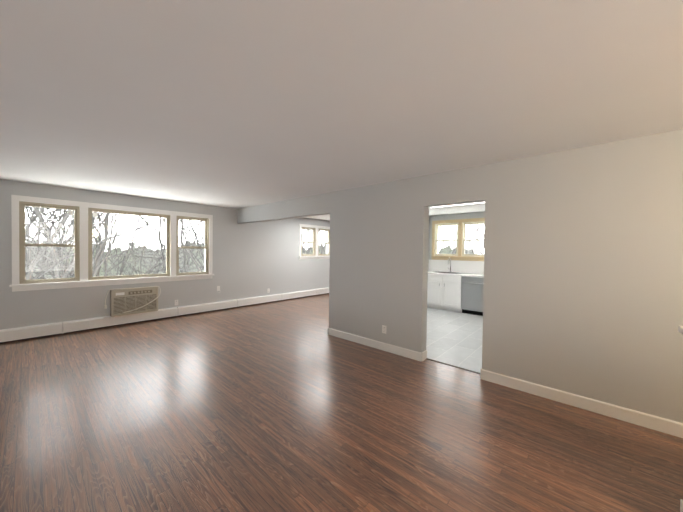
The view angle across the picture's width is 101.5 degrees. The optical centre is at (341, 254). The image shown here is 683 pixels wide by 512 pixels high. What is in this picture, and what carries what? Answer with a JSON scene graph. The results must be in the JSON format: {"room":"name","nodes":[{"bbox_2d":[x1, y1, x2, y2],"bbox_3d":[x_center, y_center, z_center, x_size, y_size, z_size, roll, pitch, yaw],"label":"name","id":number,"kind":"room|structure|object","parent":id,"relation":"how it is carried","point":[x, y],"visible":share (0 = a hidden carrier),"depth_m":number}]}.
{"room":"empty living room","nodes":[
{"label":"empty living room","id":0,"kind":"room"},
{"bbox_2d":[0,179,329,333],"bbox_3d":[-3.149,0.085,6.519,0.250,2.450,9.800,2,1,42],"label":"wall","id":1,"kind":"structure","parent":0,"point":[255,259],"depth_m":6.28},
{"bbox_2d":[9,195,213,291],"bbox_3d":[-4.035,-0.183,5.384,0.185,1.470,3.062,2,1,42],"label":"triple window","id":2,"kind":"structure","parent":1,"relation":"in","point":[82,244],"depth_m":4.87},
{"bbox_2d":[104,286,160,316],"bbox_3d":[-3.963,0.869,5.327,0.146,0.501,0.856,2,1,42],"label":"air conditioner unit","id":3,"kind":"object","parent":1,"relation":"attached to","point":[129,301],"visible":1,"depth_m":5.28},
{"bbox_2d":[0,287,328,342],"bbox_3d":[-3.045,1.205,6.431,0.066,0.193,9.290,2,1,42],"label":"baseboard heater","id":4,"kind":"object","parent":1,"relation":"attached to","point":[25,333],"visible":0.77,"depth_m":5.34},
{"bbox_2d":[299,224,329,259],"bbox_3d":[-0.816,-0.405,8.992,0.185,1.080,1.500,2,1,42],"label":"dining room window","id":5,"kind":"structure","parent":1,"relation":"in","point":[316,229],"depth_m":8.92},
{"bbox_2d":[237,192,329,223],"bbox_3d":[-1.342,-0.933,5.916,3.210,0.350,0.150,2,1,42],"label":"header beam","id":6,"kind":"structure","parent":0,"point":[314,205],"depth_m":5.58},
{"bbox_2d":[0,293,682,511],"bbox_3d":[0.345,1.464,3.414,9.150,0.120,9.300,2,1,42],"label":"floor","id":7,"kind":"structure","parent":0,"point":[290,405],"depth_m":2.23},
{"bbox_2d":[0,0,682,220],"bbox_3d":[0.377,-1.121,3.373,9.650,0.150,9.800,2,1,42],"label":"ceiling","id":8,"kind":"structure","parent":0,"point":[236,104],"depth_m":1.72},
{"bbox_2d":[431,202,484,207],"bbox_3d":[2.260,-1.019,5.393,1.220,0.070,0.320,2,1,42],"label":"kitchen ceiling light","id":9,"kind":"object","parent":8,"relation":"attached to","point":[459,204],"visible":0.15,"depth_m":5.44},
{"bbox_2d":[428,216,429,270],"bbox_3d":[1.119,0.141,6.387,0.120,2.450,3.820,2,1,42],"label":"wall","id":10,"kind":"structure","parent":0,"point":[428,245],"depth_m":7.75},
{"bbox_2d":[426,358,479,373],"bbox_3d":[1.421,1.412,3.546,0.740,0.006,0.028,2,1,42],"label":"trim","id":11,"kind":"structure","parent":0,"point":[453,366],"depth_m":3.53},
{"bbox_2d":[426,308,482,372],"bbox_3d":[3.362,1.486,4.389,5.940,0.120,3.830,2,1,42],"label":"floor","id":12,"kind":"structure","parent":0,"point":[454,338],"depth_m":4.68},
{"bbox_2d":[427,274,458,311],"bbox_3d":[2.670,0.933,7.146,0.960,0.880,0.622,2,1,42],"label":"base cabinet","id":13,"kind":"object","parent":12,"relation":"on","point":[455,285],"depth_m":6.88},
{"bbox_2d":[428,270,483,277],"bbox_3d":[4.214,0.514,5.766,5.336,0.040,0.627,2,1,42],"label":"countertop","id":14,"kind":"structure","parent":13,"relation":"on","point":[430,271],"depth_m":6.93},
{"bbox_2d":[455,274,483,315],"bbox_3d":[3.253,0.948,6.627,0.720,0.880,0.622,2,1,42],"label":"dishwasher","id":15,"kind":"object","parent":12,"relation":"on","point":[470,289],"depth_m":6.45},
{"bbox_2d":[429,212,484,260],"bbox_3d":[3.630,0.165,6.876,9.400,2.450,0.250,2,1,42],"label":"wall","id":16,"kind":"structure","parent":0,"point":[458,216],"depth_m":7.44},
{"bbox_2d":[429,260,483,273],"bbox_3d":[4.421,0.337,5.993,5.336,0.312,0.011,2,1,42],"label":"backsplash","id":17,"kind":"structure","parent":16,"relation":"attached to","point":[455,267],"depth_m":7.21},
{"bbox_2d":[431,218,484,260],"bbox_3d":[3.093,-0.391,7.235,1.510,1.065,0.185,2,1,42],"label":"kitchen window","id":18,"kind":"structure","parent":16,"relation":"in","point":[460,249],"depth_m":7.22},
{"bbox_2d":[329,129,682,422],"bbox_3d":[2.061,0.208,2.890,5.940,2.450,0.150,2,1,42],"label":"wall","id":19,"kind":"structure","parent":0,"point":[583,274],"depth_m":2.74},
{"bbox_2d":[382,325,385,333],"bbox_3d":[0.623,1.087,4.069,0.072,0.116,0.008,2,1,42],"label":"outlet","id":20,"kind":"object","parent":19,"relation":"attached to","point":[383,328],"visible":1,"depth_m":4.07},
{"bbox_2d":[328,327,682,437],"bbox_3d":[2.036,1.375,2.909,5.952,0.115,0.164,2,1,42],"label":"baseboard","id":21,"kind":"structure","parent":19,"relation":"attached to","point":[664,425],"depth_m":2.72},
{"bbox_2d":[678,326,682,511],"bbox_3d":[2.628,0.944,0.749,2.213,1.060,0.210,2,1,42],"label":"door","id":22,"kind":"structure","parent":0,"point":[680,329],"depth_m":1.52},
{"label":"outside","id":23,"kind":"structure","parent":0,"visible":0},
{"bbox_2d":[25,236,477,278],"bbox_3d":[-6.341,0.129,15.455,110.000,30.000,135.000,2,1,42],"label":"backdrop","id":24,"kind":"structure","parent":23,"point":[190,267],"depth_m":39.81},
{"bbox_2d":[25,206,484,279],"bbox_3d":[-5.862,-2.694,8.055,34.100,20.912,45.749,2,1,42],"label":"outdoor view","id":25,"kind":"object","parent":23,"point":[62,219],"depth_m":11.29}
]}

